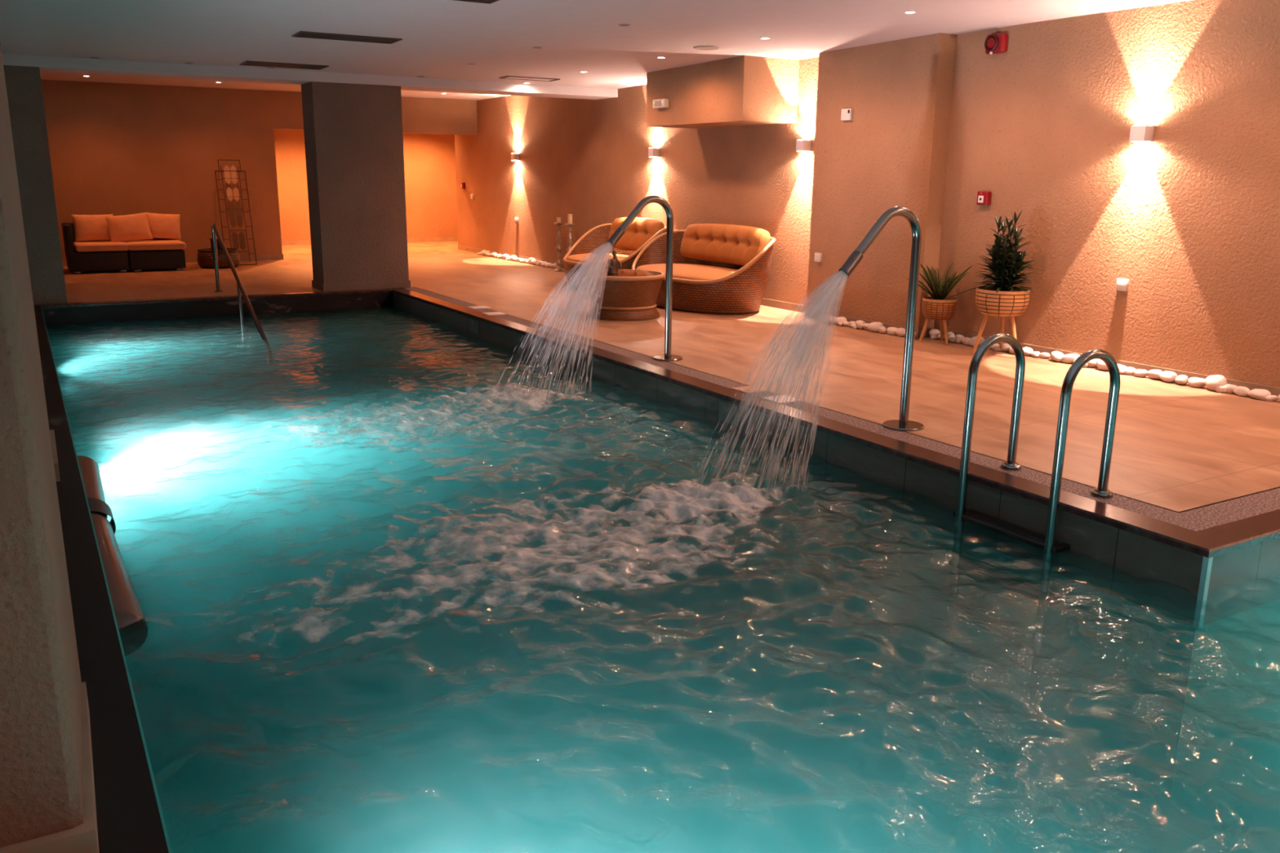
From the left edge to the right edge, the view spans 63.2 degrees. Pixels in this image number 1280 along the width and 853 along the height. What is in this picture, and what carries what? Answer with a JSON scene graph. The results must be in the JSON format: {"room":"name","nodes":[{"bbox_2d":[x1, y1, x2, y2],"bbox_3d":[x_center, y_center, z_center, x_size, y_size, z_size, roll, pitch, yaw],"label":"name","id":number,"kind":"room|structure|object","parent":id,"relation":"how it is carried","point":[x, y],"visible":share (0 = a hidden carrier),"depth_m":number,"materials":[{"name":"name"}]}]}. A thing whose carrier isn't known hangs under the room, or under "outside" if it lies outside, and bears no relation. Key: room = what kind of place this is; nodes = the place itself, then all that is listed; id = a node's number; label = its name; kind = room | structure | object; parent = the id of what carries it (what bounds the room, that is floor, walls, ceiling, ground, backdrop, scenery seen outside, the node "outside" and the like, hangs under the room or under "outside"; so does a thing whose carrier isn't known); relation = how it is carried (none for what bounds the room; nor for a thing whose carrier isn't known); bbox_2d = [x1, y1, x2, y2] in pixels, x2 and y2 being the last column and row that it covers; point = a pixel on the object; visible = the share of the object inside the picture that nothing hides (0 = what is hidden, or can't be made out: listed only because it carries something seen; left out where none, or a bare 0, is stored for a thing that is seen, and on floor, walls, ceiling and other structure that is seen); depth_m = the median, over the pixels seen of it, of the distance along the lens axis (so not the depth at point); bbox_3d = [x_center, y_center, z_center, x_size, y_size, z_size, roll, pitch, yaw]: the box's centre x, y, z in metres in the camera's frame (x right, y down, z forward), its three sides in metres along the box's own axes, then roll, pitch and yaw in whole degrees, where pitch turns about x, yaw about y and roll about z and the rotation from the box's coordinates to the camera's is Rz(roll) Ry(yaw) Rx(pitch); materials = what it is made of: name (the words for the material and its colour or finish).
{"room":"indoor spa pool","nodes":[
{"label":"indoor spa pool","id":0,"kind":"room"},
{"bbox_2d":[3,65,67,304],"bbox_3d":[-6.614,-2.482,10.772,0.935,2.400,0.520,-7,16,-30],"label":"pillar","id":1,"kind":"structure","parent":0,"point":[23,83],"depth_m":10.70,"materials":[{"name":"grey paint"}]},
{"bbox_2d":[0,42,83,848],"bbox_3d":[-1.604,-0.401,1.958,0.766,2.620,0.690,-7,16,-30],"label":"pillar","id":2,"kind":"structure","parent":0,"point":[42,795],"depth_m":2.03,"materials":[{"name":"paint"}]},
{"bbox_2d":[0,681,99,852],"bbox_3d":[-1.613,0.829,2.257,0.776,0.090,0.735,-7,16,-30],"label":"baseboard","id":3,"kind":"structure","parent":2,"relation":"attached to","point":[83,838],"depth_m":2.12,"materials":[{"name":"tile"}]},
{"bbox_2d":[41,309,172,852],"bbox_3d":[-2.605,1.085,4.610,0.442,1.460,15.500,-7,16,-30],"label":"wall","id":4,"kind":"structure","parent":0,"point":[89,510],"depth_m":3.12,"materials":[{"name":"teal tile"}]},
{"bbox_2d":[34,305,168,852],"bbox_3d":[-2.452,0.368,4.405,0.202,0.045,15.300,-7,16,-30],"label":"trim","id":5,"kind":"structure","parent":4,"relation":"on","point":[129,820],"depth_m":2.94,"materials":[{"name":"black stone"}]},
{"bbox_2d":[40,79,282,260],"bbox_3d":[-8.154,-3.729,15.202,5.450,2.700,0.250,-7,16,-30],"label":"wall","id":6,"kind":"structure","parent":0,"point":[115,148],"depth_m":15.60,"materials":[{"name":"beige paint"}]},
{"bbox_2d":[62,253,283,266],"bbox_3d":[-8.015,-2.445,15.462,5.262,0.085,0.032,-7,16,-30],"label":"baseboard","id":7,"kind":"structure","parent":6,"relation":"attached to","point":[279,256],"depth_m":16.52,"materials":[{"name":"wood"}]},
{"bbox_2d":[41,292,398,435],"bbox_3d":[-4.642,-0.768,12.131,4.600,1.470,0.285,-7,16,-30],"label":"wall","id":8,"kind":"structure","parent":0,"point":[128,404],"depth_m":11.86,"materials":[{"name":"teal tile"}]},
{"bbox_2d":[301,81,408,284],"bbox_3d":[-3.437,-2.892,12.609,1.040,2.400,0.525,-7,16,-30],"label":"pillar","id":9,"kind":"structure","parent":0,"point":[353,136],"depth_m":12.37,"materials":[{"name":"grey paint"}]},
{"bbox_2d":[311,280,410,291],"bbox_3d":[-3.450,-1.768,12.882,1.070,0.085,0.555,-7,16,-30],"label":"baseboard","id":10,"kind":"structure","parent":9,"relation":"attached to","point":[394,284],"depth_m":12.64,"materials":[{"name":"grey paint"}]},
{"bbox_2d":[273,128,457,240],"bbox_3d":[-6.130,-4.906,20.146,8.500,2.700,0.250,-7,16,-30],"label":"wall","id":11,"kind":"structure","parent":0,"point":[429,159],"depth_m":20.94,"materials":[{"name":"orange paint"}]},
{"bbox_2d":[281,236,457,245],"bbox_3d":[-6.082,-3.610,20.354,8.100,0.085,0.032,-7,16,-30],"label":"baseboard","id":12,"kind":"structure","parent":11,"relation":"attached to","point":[455,238],"depth_m":21.22,"materials":[{"name":"wood"}]},
{"bbox_2d":[271,90,477,135],"bbox_3d":[-4.327,-5.205,17.159,3.410,0.670,0.250,-7,16,-30],"label":"lintel","id":13,"kind":"object","parent":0,"point":[420,115],"visible":0.36,"depth_m":17.43,"materials":[{"name":"beige paint"}]},
{"bbox_2d":[0,0,1188,100],"bbox_3d":[-1.139,-3.471,8.970,11.300,0.310,24.800,-7,16,-30],"label":"ceiling","id":14,"kind":"structure","parent":0,"point":[440,37],"depth_m":8.65,"materials":[{"name":"paint"}]},
{"bbox_2d":[239,60,328,69],"bbox_3d":[-3.813,-3.880,11.156,0.850,0.028,0.380,-7,16,-30],"label":"ceiling vent","id":15,"kind":"object","parent":14,"relation":"in","point":[251,63],"visible":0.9,"depth_m":11.14,"materials":[{"name":"grey metal"}]},
{"bbox_2d":[1,53,617,99],"bbox_3d":[-4.257,-4.106,11.775,8.850,0.365,0.600,-7,16,-30],"label":"ceiling beam","id":16,"kind":"structure","parent":14,"relation":"attached to","point":[46,64],"depth_m":11.70,"materials":[{"name":"paint"}]},
{"bbox_2d":[291,31,402,44],"bbox_3d":[-2.554,-3.402,9.085,0.880,0.027,0.320,-7,16,-30],"label":"ceiling vent","id":17,"kind":"object","parent":14,"relation":"in","point":[300,33],"visible":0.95,"depth_m":9.07,"materials":[{"name":"grey metal"}]},
{"bbox_2d":[454,0,499,4],"bbox_3d":[-1.337,-2.929,7.035,0.820,0.027,0.300,-7,16,-30],"label":"ceiling vent","id":18,"kind":"object","parent":14,"relation":"in","point":[489,2],"visible":1,"depth_m":7.28,"materials":[{"name":"grey metal"}]},
{"bbox_2d":[498,75,559,81],"bbox_3d":[-1.317,-4.163,12.428,0.685,0.026,0.250,-7,16,-30],"label":"ceiling vent","id":19,"kind":"object","parent":14,"relation":"in","point":[504,77],"visible":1,"depth_m":12.43,"materials":[{"name":"grey metal"}]},
{"bbox_2d":[693,45,719,49],"bbox_3d":[0.615,-3.519,9.665,0.240,0.010,0.240,-7,16,-30],"label":"ceiling speaker","id":20,"kind":"object","parent":14,"relation":"attached to","point":[699,47],"visible":1,"depth_m":9.64,"materials":[{"name":"grey plastic"}]},
{"bbox_2d":[646,55,799,128],"bbox_3d":[0.851,-3.620,11.249,0.700,0.690,1.870,-7,16,-30],"label":"bulkhead","id":21,"kind":"structure","parent":14,"relation":"attached to","point":[742,90],"depth_m":10.64,"materials":[{"name":"beige paint"}]},
{"bbox_2d":[653,98,668,108],"bbox_3d":[0.227,-3.591,11.565,0.068,0.095,0.260,-7,16,-30],"label":"emergency light","id":22,"kind":"object","parent":21,"relation":"attached to","point":[659,103],"visible":1,"depth_m":11.51,"materials":[{"name":"white plastic"}]},
{"bbox_2d":[62,241,1279,512],"bbox_3d":[-1.168,-0.876,9.600,11.300,0.050,24.800,-7,16,-30],"label":"floor","id":23,"kind":"structure","parent":0,"point":[1177,447],"depth_m":7.47,"materials":[{"name":"beige tile"}]},
{"bbox_2d":[62,222,129,274],"bbox_3d":[-7.573,-2.496,14.493,0.755,0.649,0.800,-7,16,-30],"label":"sofa section","id":24,"kind":"object","parent":23,"relation":"on","point":[85,255],"visible":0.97,"depth_m":14.20,"materials":[{"name":"black wicker"}]},
{"bbox_2d":[71,213,112,241],"bbox_3d":[-7.654,-2.786,14.585,0.521,0.372,0.182,-7,16,-30],"label":"pillow","id":25,"kind":"object","parent":24,"relation":"on","point":[86,227],"visible":0.89,"depth_m":14.51,"materials":[{"name":"fabric"}]},
{"bbox_2d":[73,240,128,251],"bbox_3d":[-7.502,-2.510,14.473,0.650,0.100,0.700,-7,16,-30],"label":"seat cushion","id":26,"kind":"object","parent":24,"relation":"on","point":[85,246],"depth_m":14.22,"materials":[{"name":"fabric"}]},
{"bbox_2d":[124,238,186,271],"bbox_3d":[-6.936,-2.578,14.860,0.745,0.649,0.800,-7,16,-30],"label":"sofa section","id":27,"kind":"object","parent":23,"relation":"on","point":[154,253],"visible":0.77,"depth_m":14.58,"materials":[{"name":"black wicker"}]},
{"bbox_2d":[105,212,152,242],"bbox_3d":[-7.209,-2.805,14.683,0.579,0.427,0.192,-7,15,-27],"label":"pillow","id":28,"kind":"object","parent":27,"relation":"on","point":[126,228],"visible":0.98,"depth_m":14.63,"materials":[{"name":"fabric"}]},
{"bbox_2d":[124,239,186,250],"bbox_3d":[-6.910,-2.586,14.813,0.745,0.100,0.700,-7,16,-30],"label":"seat cushion","id":29,"kind":"object","parent":27,"relation":"on","point":[145,244],"depth_m":14.59,"materials":[{"name":"fabric"}]},
{"bbox_2d":[146,212,181,239],"bbox_3d":[-6.883,-2.895,15.026,0.486,0.394,0.172,-8,16,-31],"label":"pillow","id":30,"kind":"object","parent":27,"relation":"on","point":[161,225],"visible":0.98,"depth_m":14.98,"materials":[{"name":"fabric"}]},
{"bbox_2d":[196,248,239,268],"bbox_3d":[-6.197,-2.476,15.298,0.590,0.262,0.590,-7,16,-30],"label":"wicker basket","id":31,"kind":"object","parent":23,"relation":"on","point":[205,260],"visible":0.81,"depth_m":15.07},
{"bbox_2d":[208,235,222,250],"bbox_3d":[-6.196,-2.706,15.205,0.160,0.252,0.140,-7,16,-30],"label":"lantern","id":32,"kind":"object","parent":31,"relation":"on","point":[218,245],"visible":0.49,"depth_m":15.19,"materials":[{"name":"black metal"}]},
{"bbox_2d":[214,159,257,265],"bbox_3d":[-6.140,-3.252,15.773,0.492,1.544,0.726,-7,16,-30],"label":"screen","id":33,"kind":"object","parent":23,"relation":"on","point":[226,169],"visible":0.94,"depth_m":15.78,"materials":[{"name":"brown"}]},
{"bbox_2d":[554,222,564,271],"bbox_3d":[-1.187,-2.634,15.252,0.156,0.700,0.156,-7,16,-30],"label":"candlestick","id":34,"kind":"object","parent":23,"relation":"on","point":[558,248],"visible":1,"depth_m":15.23,"materials":[{"name":"wood"}]},
{"bbox_2d":[564,223,574,273],"bbox_3d":[-1.004,-2.559,14.951,0.156,0.700,0.156,-7,16,-30],"label":"candlestick","id":35,"kind":"object","parent":23,"relation":"on","point":[570,240],"visible":0.54,"depth_m":14.89,"materials":[{"name":"wood"}]},
{"bbox_2d":[563,217,666,291],"bbox_3d":[-0.307,-2.166,13.008,1.229,0.869,1.665,-7,16,-30],"label":"wicker armchair","id":36,"kind":"object","parent":23,"relation":"on","point":[583,255],"visible":0.66,"depth_m":12.94,"materials":[{"name":"brown wicker"}]},
{"bbox_2d":[566,253,631,264],"bbox_3d":[-0.341,-2.087,13.007,1.032,0.124,1.392,-7,16,-30],"label":"seat cushion","id":37,"kind":"object","parent":36,"relation":"on","point":[571,258],"depth_m":12.74,"materials":[{"name":"fabric"}]},
{"bbox_2d":[582,269,665,320],"bbox_3d":[-0.165,-1.328,10.479,0.834,0.436,0.834,-7,16,-30],"label":"table","id":38,"kind":"object","parent":23,"relation":"on","point":[628,295],"visible":0.98,"depth_m":10.20,"materials":[{"name":"brown wicker"}]},
{"bbox_2d":[607,249,621,274],"bbox_3d":[-0.264,-1.624,10.265,0.156,0.236,0.114,-7,16,-30],"label":"figurine","id":39,"kind":"object","parent":38,"relation":"on","point":[613,264],"visible":1,"depth_m":10.25,"materials":[{"name":"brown metal"}]},
{"bbox_2d":[631,223,775,314],"bbox_3d":[0.669,-1.766,11.403,1.228,0.869,2.180,-7,16,-30],"label":"wicker sofa","id":40,"kind":"object","parent":23,"relation":"on","point":[718,268],"visible":0.88,"depth_m":10.93,"materials":[{"name":"brown wicker"}]},
{"bbox_2d":[636,263,737,279],"bbox_3d":[0.634,-1.686,11.402,1.032,0.124,1.844,-7,16,-30],"label":"seat cushion","id":41,"kind":"object","parent":40,"relation":"on","point":[680,271],"depth_m":11.11,"materials":[{"name":"fabric"}]},
{"bbox_2d":[821,314,832,323],"bbox_3d":[1.849,-1.058,10.216,0.134,0.085,0.094,12,18,39],"label":"decorative piece","id":42,"kind":"object","parent":23,"relation":"on","point":[826,318],"visible":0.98,"depth_m":10.18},
{"bbox_2d":[854,320,865,328],"bbox_3d":[2.086,-0.965,9.837,0.100,0.084,0.138,1,14,1],"label":"decorative piece","id":43,"kind":"object","parent":23,"relation":"on","point":[859,323],"visible":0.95,"depth_m":9.79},
{"bbox_2d":[867,321,883,332],"bbox_3d":[2.186,-0.921,9.652,0.142,0.101,0.118,11,17,37],"label":"decorative piece","id":44,"kind":"object","parent":23,"relation":"on","point":[873,326],"visible":0.94,"depth_m":9.61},
{"bbox_2d":[806,32,956,328],"bbox_3d":[2.196,-2.233,9.726,0.200,2.600,1.560,-7,16,-30],"label":"wall pier","id":45,"kind":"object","parent":23,"relation":"on","point":[892,152],"visible":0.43,"depth_m":9.53,"materials":[{"name":"beige paint"}]},
{"bbox_2d":[813,252,822,262],"bbox_3d":[1.770,-1.683,10.346,0.041,0.090,0.085,-7,16,-30],"label":"wall outlet","id":46,"kind":"object","parent":45,"relation":"attached to","point":[818,256],"visible":1,"depth_m":10.32,"materials":[{"name":"white plastic"}]},
{"bbox_2d":[840,108,853,120],"bbox_3d":[1.942,-2.930,9.769,0.040,0.105,0.130,-7,16,-30],"label":"thermostat","id":47,"kind":"object","parent":45,"relation":"attached to","point":[846,113],"visible":1,"depth_m":9.75,"materials":[{"name":"white plastic"}]},
{"bbox_2d":[886,326,897,335],"bbox_3d":[2.318,-0.862,9.467,0.145,0.082,0.106,7,15,23],"label":"decorative piece","id":48,"kind":"object","parent":23,"relation":"on","point":[891,331],"visible":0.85,"depth_m":9.44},
{"bbox_2d":[895,327,905,337],"bbox_3d":[2.354,-0.850,9.387,0.100,0.085,0.111,6,15,21],"label":"decorative piece","id":49,"kind":"object","parent":23,"relation":"on","point":[900,332],"visible":0.94,"depth_m":9.35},
{"bbox_2d":[928,328,940,337],"bbox_3d":[2.635,-0.829,9.303,0.098,0.090,0.120,1,14,0],"label":"decorative piece","id":50,"kind":"object","parent":23,"relation":"on","point":[936,332],"visible":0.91,"depth_m":9.26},
{"bbox_2d":[906,262,989,345],"bbox_3d":[2.610,-1.064,8.936,0.485,0.717,0.626,-7,16,-30],"label":"potted plant","id":51,"kind":"object","parent":23,"relation":"on","point":[938,306],"visible":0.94,"depth_m":8.91,"materials":[{"name":"green plant"}]},
{"bbox_2d":[968,336,984,346],"bbox_3d":[2.879,-0.724,8.866,0.104,0.099,0.140,-10,17,-38],"label":"decorative piece","id":52,"kind":"object","parent":23,"relation":"on","point":[972,340],"visible":0.51,"depth_m":8.84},
{"bbox_2d":[971,210,1035,355],"bbox_3d":[2.915,-1.144,8.335,0.504,1.163,0.532,5,14,16],"label":"potted plant","id":53,"kind":"object","parent":23,"relation":"on","point":[1001,299],"visible":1,"depth_m":8.23,"materials":[{"name":"green plant"}]},
{"bbox_2d":[1022,346,1033,355],"bbox_3d":[3.139,-0.609,8.450,0.092,0.075,0.110,0,14,-1],"label":"decorative piece","id":54,"kind":"object","parent":23,"relation":"on","point":[1027,351],"visible":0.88,"depth_m":8.41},
{"bbox_2d":[1050,351,1064,362],"bbox_3d":[3.296,-0.554,8.206,0.105,0.081,0.158,4,14,14],"label":"decorative piece","id":55,"kind":"object","parent":23,"relation":"on","point":[1056,356],"visible":0.98,"depth_m":8.15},
{"bbox_2d":[1061,353,1079,363],"bbox_3d":[3.365,-0.530,8.118,0.155,0.082,0.107,10,17,35],"label":"decorative piece","id":56,"kind":"object","parent":23,"relation":"on","point":[1067,358],"visible":0.78,"depth_m":8.08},
{"bbox_2d":[1087,358,1097,368],"bbox_3d":[3.455,-0.486,7.947,0.099,0.079,0.110,-8,16,-32],"label":"decorative piece","id":57,"kind":"object","parent":23,"relation":"on","point":[1092,363],"visible":0.56,"depth_m":7.91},
{"bbox_2d":[1096,359,1108,370],"bbox_3d":[3.501,-0.470,7.830,0.106,0.107,0.137,-1,14,-8],"label":"decorative piece","id":58,"kind":"object","parent":23,"relation":"on","point":[1100,364],"visible":0.49,"depth_m":7.81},
{"bbox_2d":[1124,367,1135,375],"bbox_3d":[3.612,-0.409,7.677,0.080,0.059,0.091,-11,18,-39],"label":"decorative piece","id":59,"kind":"object","parent":23,"relation":"on","point":[1128,371],"visible":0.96,"depth_m":7.65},
{"bbox_2d":[1133,368,1147,377],"bbox_3d":[3.656,-0.386,7.594,0.105,0.063,0.068,6,14,20],"label":"decorative piece","id":60,"kind":"object","parent":23,"relation":"on","point":[1138,372],"visible":1,"depth_m":7.57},
{"bbox_2d":[1147,369,1162,379],"bbox_3d":[3.728,-0.377,7.516,0.097,0.073,0.136,-4,13,-15],"label":"decorative piece","id":61,"kind":"object","parent":23,"relation":"on","point":[1152,374],"visible":0.88,"depth_m":7.48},
{"bbox_2d":[1159,370,1177,382],"bbox_3d":[3.767,-0.353,7.414,0.103,0.084,0.126,-2,14,-10],"label":"decorative piece","id":62,"kind":"object","parent":23,"relation":"on","point":[1166,376],"visible":1,"depth_m":7.37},
{"bbox_2d":[1174,374,1188,385],"bbox_3d":[3.815,-0.328,7.328,0.089,0.072,0.107,13,18,41],"label":"decorative piece","id":63,"kind":"object","parent":23,"relation":"on","point":[1182,380],"visible":1,"depth_m":7.29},
{"bbox_2d":[1187,377,1206,387],"bbox_3d":[3.878,-0.302,7.237,0.124,0.076,0.089,11,17,36],"label":"decorative piece","id":64,"kind":"object","parent":23,"relation":"on","point":[1195,382],"visible":0.98,"depth_m":7.21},
{"bbox_2d":[1204,374,1226,391],"bbox_3d":[3.938,-0.297,7.119,0.122,0.114,0.143,2,14,7],"label":"decorative piece","id":65,"kind":"object","parent":23,"relation":"on","point":[1211,382],"visible":0.92,"depth_m":7.08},
{"bbox_2d":[1214,385,1226,392],"bbox_3d":[3.948,-0.256,7.069,0.060,0.052,0.083,-7,16,-30],"label":"decorative piece","id":66,"kind":"object","parent":23,"relation":"on","point":[1220,388],"visible":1,"depth_m":7.04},
{"bbox_2d":[1224,383,1237,393],"bbox_3d":[3.994,-0.253,7.053,0.078,0.067,0.108,-6,15,-25],"label":"decorative piece","id":67,"kind":"object","parent":23,"relation":"on","point":[1229,388],"visible":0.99,"depth_m":7.02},
{"bbox_2d":[1233,386,1249,396],"bbox_3d":[4.034,-0.234,6.962,0.072,0.067,0.110,-6,15,-26],"label":"decorative piece","id":68,"kind":"object","parent":23,"relation":"on","point":[1242,391],"visible":0.99,"depth_m":6.94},
{"bbox_2d":[1248,388,1271,399],"bbox_3d":[4.090,-0.211,6.864,0.105,0.067,0.136,-9,17,-34],"label":"decorative piece","id":69,"kind":"object","parent":23,"relation":"on","point":[1256,393],"visible":1,"depth_m":6.84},
{"bbox_2d":[1264,395,1278,401],"bbox_3d":[4.133,-0.183,6.813,0.084,0.046,0.059,5,14,19],"label":"decorative piece","id":70,"kind":"object","parent":23,"relation":"on","point":[1269,397],"visible":1,"depth_m":6.79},
{"bbox_2d":[72,402,1279,852],"bbox_3d":[0.469,1.408,6.559,7.600,0.180,15.700,-7,16,-30],"label":"floor","id":71,"kind":"structure","parent":0,"point":[737,744],"depth_m":5.72,"materials":[{"name":"teal tile"}]},
{"bbox_2d":[211,222,273,435],"bbox_3d":[-4.270,-0.999,11.181,0.090,2.217,2.846,-7,16,-30],"label":"stair handrail","id":72,"kind":"object","parent":71,"relation":"on","point":[241,291],"visible":0.97,"depth_m":11.21,"materials":[{"name":"silver metal"}]},
{"bbox_2d":[46,306,1279,844],"bbox_3d":[0.555,0.727,6.465,6.940,1.350,15.240,-7,16,-30],"label":"pool water","id":73,"kind":"object","parent":71,"relation":"on","point":[768,509],"visible":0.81,"depth_m":7.73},
{"bbox_2d":[76,455,107,519],"bbox_3d":[-2.863,0.332,5.432,0.126,0.170,0.990,-7,16,-30],"label":"roll","id":74,"kind":"object","parent":73,"relation":"on","point":[89,468],"visible":0.56,"depth_m":5.39,"materials":[{"name":"brown plastic"}]},
{"bbox_2d":[90,513,147,656],"bbox_3d":[-2.177,0.614,4.304,0.128,0.170,1.390,-7,16,-30],"label":"roll","id":75,"kind":"object","parent":73,"relation":"on","point":[133,629],"visible":0.75,"depth_m":3.96,"materials":[{"name":"brown plastic"}]},
{"bbox_2d":[87,497,115,533],"bbox_3d":[-2.572,0.452,4.951,0.123,0.182,0.230,-7,16,-30],"label":"strap","id":76,"kind":"object","parent":75,"relation":"attached to","point":[95,504],"visible":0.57,"depth_m":4.94,"materials":[{"name":"black"}]},
{"bbox_2d":[266,382,582,446],"bbox_3d":[-1.373,-0.084,7.032,2.656,0.114,1.680,-8,16,-32],"label":"foam","id":77,"kind":"object","parent":73,"relation":"on","point":[535,399],"visible":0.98,"depth_m":7.11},
{"bbox_2d":[283,472,783,639],"bbox_3d":[-0.408,0.531,4.601,3.370,0.112,1.756,-7,16,-30],"label":"foam","id":78,"kind":"object","parent":73,"relation":"on","point":[684,503],"visible":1,"depth_m":4.64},
{"bbox_2d":[533,242,611,392],"bbox_3d":[-0.632,-0.764,7.592,0.941,1.142,0.459,-10,17,-37],"label":"water jet","id":79,"kind":"object","parent":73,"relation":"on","point":[608,246],"visible":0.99,"depth_m":7.65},
{"bbox_2d":[393,293,1279,626],"bbox_3d":[1.024,-0.630,9.366,3.410,0.310,10.520,-7,16,-30],"label":"wall","id":80,"kind":"structure","parent":0,"point":[1173,574],"depth_m":5.39,"materials":[{"name":"tile"}]},
{"bbox_2d":[33,288,391,308],"bbox_3d":[-4.739,-1.462,11.809,3.868,0.032,0.164,-7,16,-30],"label":"trim","id":81,"kind":"structure","parent":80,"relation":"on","point":[388,290],"depth_m":11.65,"materials":[{"name":"stone"}]},
{"bbox_2d":[470,318,479,334],"bbox_3d":[-1.669,-1.012,10.518,0.008,0.135,0.210,-7,16,-30],"label":"wall plate","id":82,"kind":"object","parent":80,"relation":"attached to","point":[474,323],"visible":1,"depth_m":10.51,"materials":[{"name":"grey tile"}]},
{"bbox_2d":[718,400,738,426],"bbox_3d":[0.580,-0.088,6.815,0.008,0.135,0.210,-7,16,-30],"label":"wall plate","id":83,"kind":"object","parent":80,"relation":"attached to","point":[728,412],"visible":1,"depth_m":6.81,"materials":[{"name":"grey tile"}]},
{"bbox_2d":[391,286,1279,558],"bbox_3d":[0.924,-0.773,9.234,3.182,0.032,10.500,-7,16,-30],"label":"trim","id":84,"kind":"structure","parent":80,"relation":"on","point":[1220,527],"depth_m":5.25,"materials":[{"name":"stone"}]},
{"bbox_2d":[606,195,682,361],"bbox_3d":[0.042,-1.113,7.883,0.658,1.246,0.236,-7,16,-30],"label":"spout","id":85,"kind":"object","parent":84,"relation":"on","point":[619,233],"visible":1,"depth_m":7.91,"materials":[{"name":"silver metal"}]},
{"bbox_2d":[730,385,770,393],"bbox_3d":[0.744,-0.250,6.993,0.190,0.006,0.190,-7,16,-30],"label":"floor plate","id":86,"kind":"object","parent":84,"relation":"on","point":[751,388],"visible":1,"depth_m":6.99,"materials":[{"name":"beige tile"}]},
{"bbox_2d":[760,395,802,404],"bbox_3d":[0.913,-0.176,6.696,0.190,0.006,0.190,-7,16,-30],"label":"floor plate","id":87,"kind":"object","parent":84,"relation":"on","point":[779,399],"visible":1,"depth_m":6.69,"materials":[{"name":"tile"}]},
{"bbox_2d":[838,206,924,431],"bbox_3d":[1.345,-0.583,5.757,0.658,1.246,0.236,-7,16,-30],"label":"spout","id":88,"kind":"object","parent":84,"relation":"on","point":[903,424],"visible":1,"depth_m":5.79,"materials":[{"name":"silver metal"}]},
{"bbox_2d":[698,271,847,493],"bbox_3d":[0.662,-0.229,5.444,0.988,1.143,0.430,-9,16,-34],"label":"water jet","id":89,"kind":"object","parent":88,"relation":"attached to","point":[839,279],"visible":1,"depth_m":5.52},
{"bbox_2d":[942,333,1120,714],"bbox_3d":[1.842,0.429,4.920,0.399,1.686,0.611,-7,16,-30],"label":"pool ladder","id":90,"kind":"object","parent":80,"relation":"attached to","point":[1037,646],"visible":0.98,"depth_m":4.83,"materials":[{"name":"silver metal"}]},
{"bbox_2d":[1193,556,1213,629],"bbox_3d":[2.223,0.655,4.109,0.027,0.298,0.023,-7,16,-30],"label":"trim","id":91,"kind":"structure","parent":80,"relation":"attached to","point":[1206,562],"depth_m":4.10,"materials":[{"name":"teal metal"}]},
{"bbox_2d":[394,317,1279,852],"bbox_3d":[1.017,0.083,9.542,3.406,1.160,10.516,-7,16,-30],"label":"wall","id":92,"kind":"structure","parent":0,"point":[1165,773],"depth_m":5.33,"materials":[{"name":"teal tile"}]},
{"bbox_2d":[454,0,1279,387],"bbox_3d":[2.363,-1.580,10.014,0.250,4.400,22.200,-7,16,-30],"label":"wall","id":93,"kind":"structure","parent":0,"point":[1189,215],"depth_m":8.07,"materials":[{"name":"beige paint"}]},
{"bbox_2d":[648,147,659,157],"bbox_3d":[0.176,-3.436,13.044,0.100,0.113,0.118,-7,16,-30],"label":"wall sconce","id":94,"kind":"object","parent":93,"relation":"attached to","point":[652,152],"visible":1,"depth_m":13.00,"materials":[{"name":"white"}]},
{"bbox_2d":[795,139,811,151],"bbox_3d":[1.664,-2.859,10.587,0.100,0.113,0.118,-7,16,-30],"label":"wall sconce","id":95,"kind":"object","parent":93,"relation":"attached to","point":[803,145],"visible":1,"depth_m":10.54,"materials":[{"name":"white"}]},
{"bbox_2d":[457,244,1279,399],"bbox_3d":[2.125,-1.030,10.115,0.222,0.078,21.980,-7,16,-30],"label":"decorative stones","id":96,"kind":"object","parent":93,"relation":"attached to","point":[1275,391],"depth_m":9.09,"materials":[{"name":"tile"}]},
{"bbox_2d":[976,191,991,204],"bbox_3d":[2.885,-1.916,8.728,0.053,0.112,0.115,-7,16,-30],"label":"button","id":97,"kind":"object","parent":93,"relation":"attached to","point":[984,197],"visible":1,"depth_m":8.70,"materials":[{"name":"red plastic"}]},
{"bbox_2d":[984,32,1007,54],"bbox_3d":[2.885,-3.103,8.438,0.078,0.157,0.185,-7,16,-30],"label":"fire alarm","id":98,"kind":"object","parent":93,"relation":"attached to","point":[995,43],"visible":1,"depth_m":8.40,"materials":[{"name":"red plastic"}]},
{"bbox_2d":[1115,278,1128,291],"bbox_3d":[3.579,-1.053,7.726,0.041,0.090,0.085,-7,16,-30],"label":"wall outlet","id":99,"kind":"object","parent":93,"relation":"attached to","point":[1122,284],"visible":1,"depth_m":7.71,"materials":[{"name":"white plastic"}]},
{"bbox_2d":[1128,124,1154,142],"bbox_3d":[3.581,-2.091,7.427,0.100,0.113,0.118,-7,16,-30],"label":"wall sconce","id":100,"kind":"object","parent":93,"relation":"attached to","point":[1139,133],"visible":1,"depth_m":7.39,"materials":[{"name":"white"}]},
{"bbox_3d":[-3.184,-1.053,4.575,0.784,2.620,0.680,-7,16,-30],"label":"pillar","id":101,"kind":"structure","parent":0,"visible":0},
{"bbox_2d":[49,429,60,481],"bbox_3d":[-3.187,0.178,4.877,0.805,0.085,0.725,-7,16,-30],"label":"baseboard","id":102,"kind":"structure","parent":101,"relation":"attached to","point":[51,432],"depth_m":4.90,"materials":[{"name":"tile"}]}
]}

